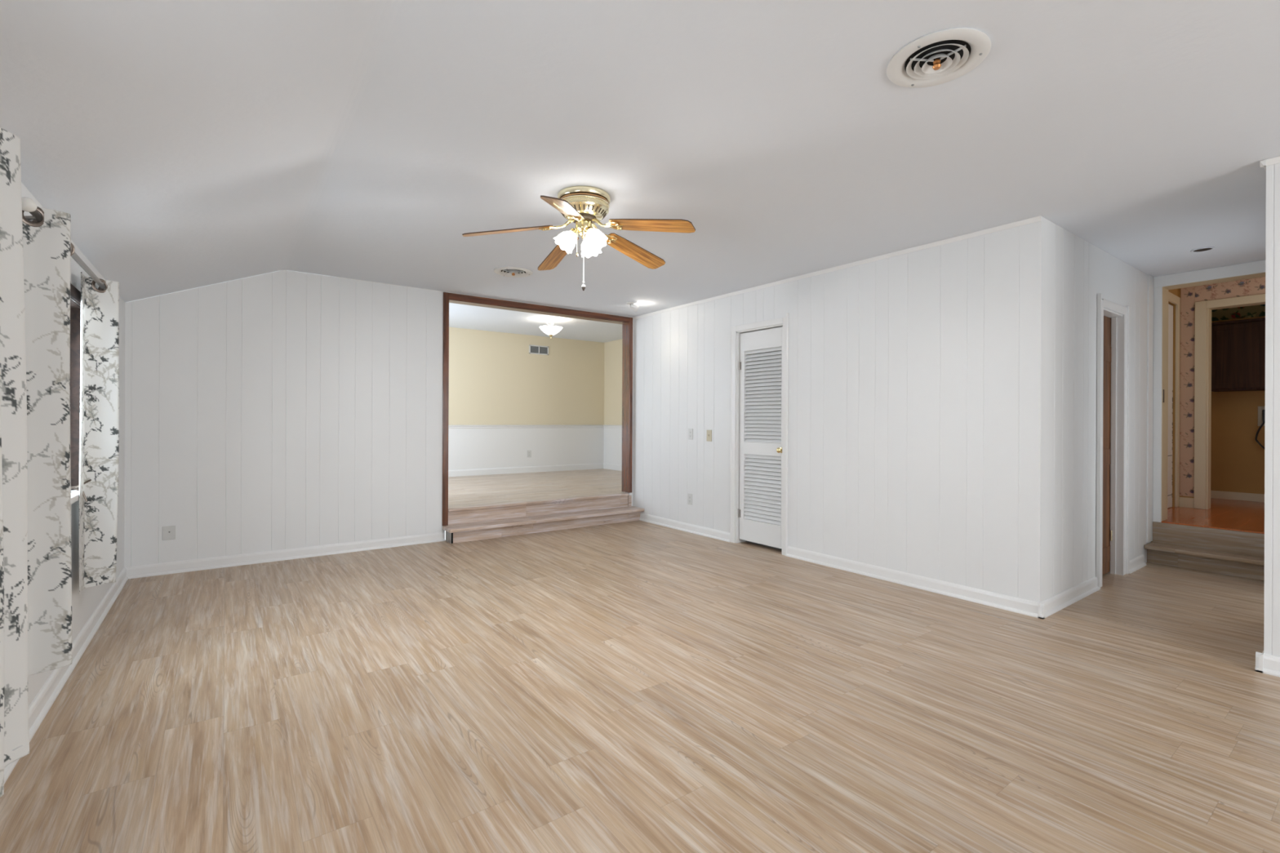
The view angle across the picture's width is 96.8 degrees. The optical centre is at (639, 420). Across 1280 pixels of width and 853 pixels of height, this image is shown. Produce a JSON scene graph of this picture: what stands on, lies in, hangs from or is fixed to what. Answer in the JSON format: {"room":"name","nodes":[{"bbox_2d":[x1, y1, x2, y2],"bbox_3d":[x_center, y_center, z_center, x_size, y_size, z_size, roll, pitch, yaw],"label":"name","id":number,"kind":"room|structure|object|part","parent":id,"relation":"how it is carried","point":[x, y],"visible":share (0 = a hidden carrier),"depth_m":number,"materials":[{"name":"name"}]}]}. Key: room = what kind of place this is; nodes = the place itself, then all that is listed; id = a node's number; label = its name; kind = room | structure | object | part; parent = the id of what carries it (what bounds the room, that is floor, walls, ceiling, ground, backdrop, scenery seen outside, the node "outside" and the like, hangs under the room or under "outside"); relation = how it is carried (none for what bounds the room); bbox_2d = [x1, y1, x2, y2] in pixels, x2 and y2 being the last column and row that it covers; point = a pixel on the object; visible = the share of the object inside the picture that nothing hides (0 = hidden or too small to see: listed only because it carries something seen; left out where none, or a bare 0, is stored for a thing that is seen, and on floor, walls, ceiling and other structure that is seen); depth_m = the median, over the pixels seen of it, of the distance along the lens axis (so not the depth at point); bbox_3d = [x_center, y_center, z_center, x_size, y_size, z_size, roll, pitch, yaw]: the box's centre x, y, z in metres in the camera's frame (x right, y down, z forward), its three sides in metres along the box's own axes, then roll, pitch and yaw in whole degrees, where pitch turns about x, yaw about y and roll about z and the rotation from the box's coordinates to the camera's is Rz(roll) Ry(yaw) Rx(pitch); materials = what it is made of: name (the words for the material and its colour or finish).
{"room":"empty living room","nodes":[
{"label":"empty living room","id":0,"kind":"room"},
{"bbox_2d":[21,182,124,706],"bbox_3d":[-1.016,0.161,0.266,0.130,2.038,9.627,0,0,-36],"label":"wall","id":1,"kind":"structure","parent":0,"point":[84,604],"depth_m":3.06,"materials":[{"name":"white paint"}]},
{"bbox_2d":[22,196,106,289],"bbox_3d":[-2.490,-0.677,2.489,0.105,0.080,1.745,0,0,-36],"label":"curtain rod","id":2,"kind":"object","parent":1,"relation":"attached to","point":[28,205],"visible":0.35,"depth_m":1.91,"materials":[{"name":"grey metal"}]},
{"bbox_2d":[22,206,75,675],"bbox_3d":[-2.109,0.065,2.051,0.150,1.558,0.499,0,0,-36],"label":"curtain","id":3,"kind":"object","parent":2,"relation":"hanging from","point":[48,248],"visible":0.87,"depth_m":1.91,"materials":[{"name":"white fabric"}]},
{"bbox_2d":[79,271,119,593],"bbox_3d":[-2.786,0.059,2.955,0.122,1.564,0.478,0,0,-36],"label":"curtain","id":4,"kind":"object","parent":2,"relation":"hanging from","point":[99,441],"visible":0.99,"depth_m":2.89,"materials":[{"name":"white fabric"}]},
{"bbox_2d":[4,567,128,784],"bbox_3d":[-0.957,1.137,0.312,0.026,0.087,9.627,0,0,-36],"label":"baseboard","id":5,"kind":"structure","parent":1,"relation":"attached to","point":[40,706],"depth_m":2.61,"materials":[{"name":"white paint"}]},
{"bbox_2d":[70,283,91,504],"bbox_3d":[-2.591,-0.104,2.473,0.188,1.071,1.166,0,0,-36],"label":"window","id":6,"kind":"structure","parent":1,"relation":"in","point":[75,295],"depth_m":2.89,"materials":[{"name":"brown wood"}]},
{"bbox_3d":[-2.604,0.370,2.464,0.160,0.030,1.166,0,0,-36],"label":"sill","id":7,"kind":"part","parent":6,"relation":"part of","materials":[{"name":"white paint"}]},
{"bbox_3d":[-2.555,-0.104,2.499,0.016,1.071,1.166,0,0,-36],"label":"casing","id":8,"kind":"part","parent":6,"relation":"part of","materials":[{"name":"brown wood"}]},
{"bbox_3d":[-1.192,-0.671,0.712,0.105,0.081,2.205,0,0,-36],"label":"curtain rod","id":9,"kind":"object","parent":1,"relation":"attached to","visible":0},
{"bbox_2d":[0,127,29,797],"bbox_3d":[-1.565,0.068,1.324,0.172,1.557,0.516,0,0,-36],"label":"curtain","id":10,"kind":"object","parent":9,"relation":"hanging from","point":[14,691],"visible":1,"depth_m":1.40,"materials":[{"name":"white fabric"}]},
{"bbox_2d":[124,270,633,567],"bbox_3d":[-1.981,-0.044,5.602,4.864,2.439,0.130,0,0,-36],"label":"wall","id":11,"kind":"structure","parent":0,"point":[282,409],"depth_m":4.77,"materials":[{"name":"white paint"}]},
{"bbox_2d":[162,525,175,540],"bbox_3d":[-3.597,0.858,4.338,0.078,0.105,0.008,0,0,-36],"label":"wall plate","id":12,"kind":"object","parent":11,"relation":"attached to","point":[169,531],"visible":1,"depth_m":4.34,"materials":[{"name":"white plastic"}]},
{"bbox_2d":[124,531,444,578],"bbox_3d":[-2.855,1.128,4.870,2.338,0.087,0.026,0,0,-36],"label":"baseboard","id":13,"kind":"structure","parent":11,"relation":"attached to","point":[193,565],"depth_m":4.73,"materials":[{"name":"white paint"}]},
{"bbox_2d":[441,292,632,525],"bbox_3d":[-1.053,-0.110,6.275,2.269,2.285,0.156,0,0,-36],"label":"trim","id":14,"kind":"structure","parent":11,"relation":"attached to","point":[626,322],"depth_m":6.27,"materials":[{"name":"brown wood"}]},
{"bbox_3d":[-1.946,-0.114,5.623,0.056,2.285,0.156,0,0,-36],"label":"leg","id":15,"kind":"part","parent":14,"relation":"part of","materials":[{"name":"brown wood"}]},
{"bbox_3d":[-0.155,-0.188,6.931,0.047,2.120,0.156,0,0,-36],"label":"leg","id":16,"kind":"part","parent":14,"relation":"part of","materials":[{"name":"brown wood"}]},
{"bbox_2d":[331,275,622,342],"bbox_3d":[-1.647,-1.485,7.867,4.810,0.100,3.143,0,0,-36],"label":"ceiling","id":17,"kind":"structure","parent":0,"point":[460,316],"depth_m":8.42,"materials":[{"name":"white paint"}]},
{"bbox_2d":[539,318,563,337],"bbox_3d":[-1.256,-1.296,8.019,0.337,0.274,0.337,0,0,-36],"label":"ceiling lamp","id":18,"kind":"object","parent":17,"relation":"attached to","point":[550,330],"visible":1,"depth_m":7.94,"materials":[{"name":"white glass"}]},
{"bbox_3d":[-1.257,-1.260,8.019,0.337,0.114,0.337,0,0,-36],"label":"lamp shade","id":19,"kind":"part","parent":18,"relation":"part of","materials":[{"name":"white glass"}]},
{"bbox_2d":[361,280,631,317],"bbox_3d":[-0.731,-0.277,6.606,4.610,2.307,0.020,0,0,-36],"label":"wall","id":20,"kind":"structure","parent":0,"point":[362,280],"depth_m":5.98,"materials":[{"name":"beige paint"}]},
{"bbox_2d":[448,327,604,425],"bbox_3d":[-2.550,-0.285,9.096,4.810,2.307,0.100,0,0,-36],"label":"wall","id":21,"kind":"structure","parent":0,"point":[495,380],"depth_m":9.46,"materials":[{"name":"beige paint"}]},
{"bbox_2d":[448,427,622,470],"bbox_3d":[-1.635,0.497,7.839,4.610,0.750,3.012,0,0,-36],"label":"wainscot","id":22,"kind":"structure","parent":21,"relation":"attached to","point":[468,448],"depth_m":9.57,"materials":[{"name":"white paint"}]},
{"bbox_2d":[527,450,531,457],"bbox_3d":[-1.856,0.556,9.523,0.072,0.115,0.007,0,0,-36],"label":"outlet","id":23,"kind":"object","parent":22,"relation":"attached to","point":[529,452],"visible":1,"depth_m":9.52,"materials":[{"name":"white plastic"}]},
{"bbox_2d":[448,462,622,476],"bbox_3d":[-1.636,0.821,7.839,4.610,0.102,3.013,0,0,-36],"label":"baseboard","id":24,"kind":"structure","parent":21,"relation":"attached to","point":[460,473],"depth_m":9.54,"materials":[{"name":"white paint"}]},
{"bbox_2d":[448,425,622,428],"bbox_3d":[-1.633,0.101,7.839,4.610,0.053,3.013,0,0,-36],"label":"trim","id":25,"kind":"structure","parent":21,"relation":"attached to","point":[449,426],"depth_m":9.46,"materials":[{"name":"white paint"}]},
{"bbox_2d":[528,344,548,355],"bbox_3d":[-1.713,-1.198,9.635,0.360,0.150,0.012,0,0,-36],"label":"air vent","id":26,"kind":"object","parent":21,"relation":"in","point":[533,349],"visible":1,"depth_m":9.63,"materials":[{"name":"white metal"}]},
{"bbox_3d":[-1.781,-1.198,9.586,0.153,0.114,0.009,0,0,-36],"label":"louver panel","id":27,"kind":"part","parent":26,"relation":"part of","materials":[{"name":"grey metal"}]},
{"bbox_3d":[-1.646,-1.198,9.685,0.153,0.114,0.009,0,0,-36],"label":"louver panel","id":28,"kind":"part","parent":26,"relation":"part of","materials":[{"name":"grey metal"}]},
{"bbox_2d":[448,468,626,507],"bbox_3d":[-1.638,0.975,7.840,4.810,0.205,3.211,0,0,-36],"label":"floor","id":29,"kind":"structure","parent":0,"point":[479,490],"depth_m":7.50,"materials":[{"name":"brown wood"}]},
{"bbox_2d":[604,338,622,425],"bbox_3d":[0.279,-0.273,9.216,0.100,2.307,3.043,0,0,-36],"label":"wall","id":30,"kind":"structure","parent":0,"point":[612,349],"depth_m":10.17,"materials":[{"name":"beige paint"}]},
{"bbox_2d":[0,520,1279,852],"bbox_3d":[1.850,1.253,2.251,7.248,0.120,9.847,0,0,-36],"label":"floor","id":31,"kind":"structure","parent":0,"point":[633,686],"depth_m":2.33,"materials":[{"name":"laminate"}]},
{"bbox_2d":[442,493,644,543],"bbox_3d":[-0.960,1.027,6.158,2.289,0.306,0.302,0,0,-36],"label":"stair","id":32,"kind":"structure","parent":31,"relation":"on","point":[468,523],"depth_m":6.05,"materials":[{"name":"brown wood"}]},
{"bbox_3d":[-1.853,1.120,5.493,0.008,0.112,0.142,0,0,-36],"label":"panel","id":33,"kind":"part","parent":32,"relation":"part of","materials":[{"name":"grey wood"}]},
{"bbox_2d":[1144,521,1264,580],"bbox_3d":[4.587,1.038,4.457,0.224,0.335,0.921,0,0,-36],"label":"stair","id":34,"kind":"structure","parent":31,"relation":"on","point":[1219,551],"depth_m":4.55,"materials":[{"name":"grey wood"}]},
{"bbox_2d":[0,0,1279,317],"bbox_3d":[1.886,-1.067,2.258,7.298,0.601,9.827,0,0,-36],"label":"ceiling","id":35,"kind":"structure","parent":0,"point":[185,144],"depth_m":2.35,"materials":[{"name":"white paint"}]},
{"bbox_2d":[493,266,533,277],"bbox_3d":[-1.070,-1.243,4.801,0.320,0.034,0.320,0,0,-36],"label":"ceiling vent","id":36,"kind":"object","parent":35,"relation":"in","point":[513,272],"visible":1,"depth_m":4.78,"materials":[{"name":"white metal"}]},
{"bbox_2d":[462,186,695,290],"bbox_3d":[-0.315,-0.988,3.218,1.250,0.535,1.238,0,0,-36],"label":"ceiling fan","id":37,"kind":"object","parent":35,"relation":"hanging from","point":[584,206],"visible":1,"depth_m":3.11,"materials":[{"name":"brown wood"}]},
{"bbox_3d":[-0.720,-1.037,3.103,0.482,0.006,0.128,-9,14,-11],"label":"blade","id":38,"kind":"part","parent":37,"relation":"part of","materials":[{"name":"brown wood"}]},
{"bbox_3d":[-0.514,-1.036,3.542,0.128,0.006,0.482,-13,-3,-30],"label":"blade","id":39,"kind":"part","parent":37,"relation":"part of","materials":[{"name":"brown wood"}]},
{"bbox_3d":[-0.366,-1.035,2.771,0.128,0.006,0.482,12,11,5],"label":"blade","id":40,"kind":"part","parent":37,"relation":"part of","materials":[{"name":"brown wood"}]},
{"bbox_3d":[-0.421,-0.993,3.159,0.121,0.125,0.118,0,0,-36],"label":"lamp shade","id":41,"kind":"part","parent":37,"relation":"part of","materials":[{"name":"white glass"}]},
{"bbox_3d":[-0.368,-1.053,3.169,0.052,0.051,0.049,0,0,-36],"label":"light arm","id":42,"kind":"part","parent":37,"relation":"part of","materials":[{"name":"gold metal"}]},
{"bbox_3d":[-0.348,-0.988,3.149,0.012,0.159,0.012,0,0,-36],"label":"short chain","id":43,"kind":"part","parent":37,"relation":"part of","materials":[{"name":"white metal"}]},
{"bbox_3d":[-0.312,-0.909,3.151,0.012,0.295,0.012,0,0,-36],"label":"pull chain","id":44,"kind":"part","parent":37,"relation":"part of","materials":[{"name":"white paint"}]},
{"bbox_3d":[-0.285,-0.992,3.287,0.125,0.125,0.122,0,0,-36],"label":"lamp shade","id":45,"kind":"part","parent":37,"relation":"part of","materials":[{"name":"white glass"}]},
{"bbox_3d":[-0.240,-0.992,3.105,0.126,0.125,0.123,0,0,-36],"label":"lamp shade","id":46,"kind":"part","parent":37,"relation":"part of","materials":[{"name":"white glass"}]},
{"bbox_3d":[-0.033,-1.034,3.482,0.128,0.006,0.482,-15,-20,40],"label":"blade","id":47,"kind":"part","parent":37,"relation":"part of","materials":[{"name":"brown wood"}]},
{"bbox_3d":[0.059,-1.033,3.005,0.482,0.006,0.128,11,-8,25],"label":"blade","id":48,"kind":"part","parent":37,"relation":"part of","materials":[{"name":"brown wood"}]},
{"bbox_2d":[626,302,639,311],"bbox_3d":[-0.084,-1.205,6.042,0.135,0.099,0.090,0,0,-16],"label":"spotlight","id":49,"kind":"object","parent":35,"relation":"attached to","point":[635,308],"visible":1,"depth_m":6.01,"materials":[{"name":"white metal"}]},
{"bbox_3d":[-0.056,-1.194,6.030,0.095,0.077,0.071,0,0,-36],"label":"lamp shade","id":50,"kind":"part","parent":49,"relation":"part of","materials":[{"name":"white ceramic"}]},
{"bbox_2d":[886,27,991,88],"bbox_3d":[1.026,-1.234,1.964,0.320,0.034,0.320,0,0,-36],"label":"ceiling vent","id":51,"kind":"object","parent":35,"relation":"in","point":[939,57],"visible":1,"depth_m":1.95,"materials":[{"name":"white metal"}]},
{"bbox_2d":[1190,246,1214,252],"bbox_3d":[4.066,-1.234,4.105,0.128,0.006,0.128,0,0,-36],"label":"recessed light","id":52,"kind":"object","parent":35,"relation":"in","point":[1202,249],"visible":1,"depth_m":4.09,"materials":[{"name":"white paint"}]},
{"bbox_2d":[632,163,1279,657],"bbox_3d":[2.808,-0.022,3.058,0.130,2.439,9.626,0,0,-36],"label":"wall","id":53,"kind":"structure","parent":0,"point":[918,380],"depth_m":4.13,"materials":[{"name":"white paint"}]},
{"bbox_2d":[687,493,692,505],"bbox_3d":[0.533,0.837,6.051,0.007,0.117,0.072,0,0,-36],"label":"outlet","id":54,"kind":"object","parent":53,"relation":"attached to","point":[689,495],"visible":1,"depth_m":6.05,"materials":[{"name":"white plastic"}]},
{"bbox_2d":[688,428,693,439],"bbox_3d":[0.539,0.144,6.047,0.007,0.117,0.072,0,0,-36],"label":"light switch","id":55,"kind":"object","parent":53,"relation":"attached to","point":[690,430],"visible":1,"depth_m":6.04,"materials":[{"name":"white plastic"}]},
{"bbox_2d":[706,430,711,441],"bbox_3d":[0.703,0.154,5.813,0.018,0.115,0.072,0,0,-36],"label":"light switch","id":56,"kind":"object","parent":53,"relation":"attached to","point":[708,432],"visible":1,"depth_m":5.80,"materials":[{"name":"beige plastic"}]},
{"bbox_2d":[729,312,788,555],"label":"door","id":57,"kind":"structure","parent":53,"relation":"in","point":[758,514],"depth_m":5.32,"materials":[{"name":"white paint"}]},
{"bbox_3d":[1.141,0.154,5.305,0.034,1.992,0.544,0,0,-36],"label":"frame","id":58,"kind":"part","parent":57,"relation":"part of","materials":[{"name":"white paint"}]},
{"bbox_3d":[1.148,0.633,5.298,0.030,0.620,0.456,0,0,-36],"label":"louver panel","id":59,"kind":"part","parent":57,"relation":"part of","materials":[{"name":"white paint"}]},
{"bbox_3d":[1.152,-0.232,5.298,0.030,0.871,0.456,0,0,-36],"label":"louver panel","id":60,"kind":"part","parent":57,"relation":"part of","materials":[{"name":"white paint"}]},
{"bbox_3d":[1.251,0.265,5.077,0.057,0.052,0.052,0,0,-36],"label":"knob","id":61,"kind":"part","parent":57,"relation":"part of","materials":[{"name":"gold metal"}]},
{"bbox_2d":[632,215,1041,319],"bbox_3d":[1.175,-1.236,5.175,0.018,0.027,4.273,0,0,-36],"label":"trim","id":62,"kind":"structure","parent":53,"relation":"attached to","point":[1036,219],"depth_m":4.36,"materials":[{"name":"white paint"}]},
{"bbox_2d":[639,512,1044,618],"bbox_3d":[1.169,1.146,5.163,0.026,0.087,4.300,0,0,-36],"label":"baseboard","id":63,"kind":"structure","parent":53,"relation":"attached to","point":[1020,606],"depth_m":4.18,"materials":[{"name":"white paint"}]},
{"bbox_2d":[1254,651,1279,677],"bbox_3d":[4.507,1.161,1.101,0.626,0.087,4.456,0,0,-36],"label":"baseboard","id":64,"kind":"structure","parent":53,"relation":"attached to","point":[1266,664],"depth_m":2.69,"materials":[{"name":"white paint"}]},
{"bbox_2d":[1259,155,1279,171],"bbox_3d":[4.765,-1.220,1.277,1.218,0.027,4.448,0,0,-36],"label":"trim","id":65,"kind":"structure","parent":53,"relation":"attached to","point":[1264,163],"depth_m":2.69,"materials":[{"name":"white paint"}]},
{"bbox_2d":[1048,221,1150,598],"bbox_3d":[3.484,-0.019,4.288,2.414,2.439,0.110,0,0,-36],"label":"wall","id":66,"kind":"structure","parent":0,"point":[1080,270],"depth_m":3.87,"materials":[{"name":"white paint"}]},
{"bbox_2d":[1038,554,1146,619],"bbox_3d":[3.311,1.156,4.081,2.210,0.087,0.026,0,0,-36],"label":"baseboard","id":67,"kind":"structure","parent":66,"relation":"attached to","point":[1054,604],"depth_m":3.77,"materials":[{"name":"white paint"}]},
{"bbox_2d":[1095,293,1130,588],"bbox_3d":[3.523,0.148,4.301,0.725,2.105,0.135,0,0,-36],"label":"door frame","id":68,"kind":"structure","parent":66,"relation":"in","point":[1113,329],"depth_m":4.42,"materials":[{"name":"white paint"}]},
{"bbox_3d":[3.494,0.190,4.335,0.494,1.996,0.038,0,0,-36],"label":"panel","id":69,"kind":"part","parent":68,"relation":"part of","materials":[{"name":"white wood"}]},
{"bbox_2d":[1146,274,1154,542],"bbox_3d":[4.355,-0.100,4.848,0.152,2.269,0.012,0,0,-36],"label":"trim","id":70,"kind":"structure","parent":66,"relation":"attached to","point":[1150,278],"depth_m":4.82,"materials":[{"name":"white paint"}]},
{"bbox_2d":[1168,288,1177,507],"bbox_3d":[5.407,-0.364,5.790,2.440,2.455,0.125,0,0,-36],"label":"wall","id":71,"kind":"structure","parent":0,"point":[1175,291],"depth_m":5.66,"materials":[{"name":"paint"}]},
{"bbox_2d":[1167,291,1180,508],"bbox_3d":[4.949,-0.186,5.397,1.079,2.094,0.070,0,0,-36],"label":"door frame","id":72,"kind":"structure","parent":71,"relation":"in","point":[1172,298],"depth_m":5.64,"materials":[{"name":"white paint"}]},
{"bbox_3d":[4.929,-0.143,5.404,0.915,2.001,0.035,0,0,-36],"label":"panel","id":73,"kind":"part","parent":72,"relation":"part of","materials":[{"name":"white paint"}]},
{"bbox_2d":[1161,497,1264,533],"bbox_3d":[5.939,0.939,4.960,2.550,0.145,2.200,0,0,-36],"label":"floor","id":74,"kind":"structure","parent":0,"point":[1245,516],"depth_m":5.12,"materials":[{"name":"orange laminate"}]},
{"bbox_2d":[1177,288,1260,497],"bbox_3d":[6.041,-0.361,4.922,0.120,2.455,2.025,0,0,-36],"label":"wall","id":75,"kind":"structure","parent":0,"point":[1179,289],"depth_m":5.67,"materials":[{"name":"paper"}]},
{"bbox_2d":[1179,286,1195,497],"bbox_3d":[5.437,-0.414,5.644,0.001,2.335,0.104,0,0,-36],"label":"wallpaper","id":76,"kind":"object","parent":75,"relation":"attached to","point":[1187,295],"visible":0.89,"depth_m":5.65},
{"bbox_2d":[1179,490,1264,508],"bbox_3d":[6.485,0.819,5.237,1.242,0.100,2.004,0,0,-36],"label":"baseboard","id":77,"kind":"structure","parent":75,"relation":"attached to","point":[1184,502],"depth_m":6.14,"materials":[{"name":"beige paint"}]},
{"bbox_2d":[1194,293,1265,509],"bbox_3d":[5.867,-0.150,5.150,0.150,2.029,1.197,0,0,-36],"label":"trim","id":78,"kind":"structure","parent":75,"relation":"attached to","point":[1202,337],"depth_m":5.55,"materials":[{"name":"beige paint"}]},
{"bbox_2d":[1195,276,1265,302],"bbox_3d":[5.767,-1.374,5.198,0.001,0.412,1.000,0,0,-36],"label":"wallpaper","id":79,"kind":"object","parent":75,"relation":"attached to","point":[1251,286],"visible":0.27,"depth_m":5.40},
{"bbox_2d":[1210,315,1265,493],"bbox_3d":[7.026,-0.356,5.641,0.100,2.455,2.025,0,0,-36],"label":"wall","id":80,"kind":"structure","parent":0,"point":[1237,460],"depth_m":6.22,"materials":[{"name":"paint"}]},
{"bbox_2d":[1211,317,1265,391],"bbox_3d":[6.750,-0.688,5.639,0.349,0.735,1.550,0,0,-36],"label":"upper cabinet","id":81,"kind":"object","parent":80,"relation":"attached to","point":[1237,346],"visible":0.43,"depth_m":5.98,"materials":[{"name":"brown wood"}]},
{"bbox_3d":[6.752,-1.043,5.639,0.349,0.024,1.550,0,0,-36],"label":"moulding","id":82,"kind":"part","parent":81,"relation":"part of","materials":[{"name":"brown wood"}]},
{"bbox_2d":[1211,304,1265,321],"bbox_3d":[6.724,-1.185,5.972,0.001,0.140,1.120,0,0,-36],"label":"wallpaper","id":83,"kind":"object","parent":80,"relation":"attached to","point":[1251,311],"visible":0.62,"depth_m":6.21},
{"bbox_2d":[1254,405,1265,448],"bbox_3d":[6.645,0.128,6.014,0.072,0.565,0.176,0,0,-36],"label":"outlet","id":84,"kind":"object","parent":80,"relation":"attached to","point":[1261,410],"visible":0.63,"depth_m":6.05,"materials":[{"name":"beige plastic"}]},
{"bbox_3d":[6.633,0.205,6.006,0.030,0.409,0.177,0,0,-43],"label":"cord","id":85,"kind":"part","parent":84,"relation":"part of","materials":[{"name":"black plastic"}]},
{"bbox_3d":[6.650,-0.048,6.059,0.012,0.214,0.082,0,0,-36],"label":"plate","id":86,"kind":"part","parent":84,"relation":"part of","materials":[{"name":"beige plastic"}]},
{"bbox_3d":[4.781,-0.194,4.476,0.100,2.800,1.330,0,0,-36],"label":"wall","id":87,"kind":"structure","parent":0,"visible":0},
{"bbox_2d":[1152,260,1265,522],"bbox_3d":[4.759,-0.182,4.572,0.202,2.102,0.910,0,0,-36],"label":"trim","id":88,"kind":"structure","parent":87,"relation":"attached to","point":[1162,284],"depth_m":4.85,"materials":[{"name":"white paint"}]}
]}

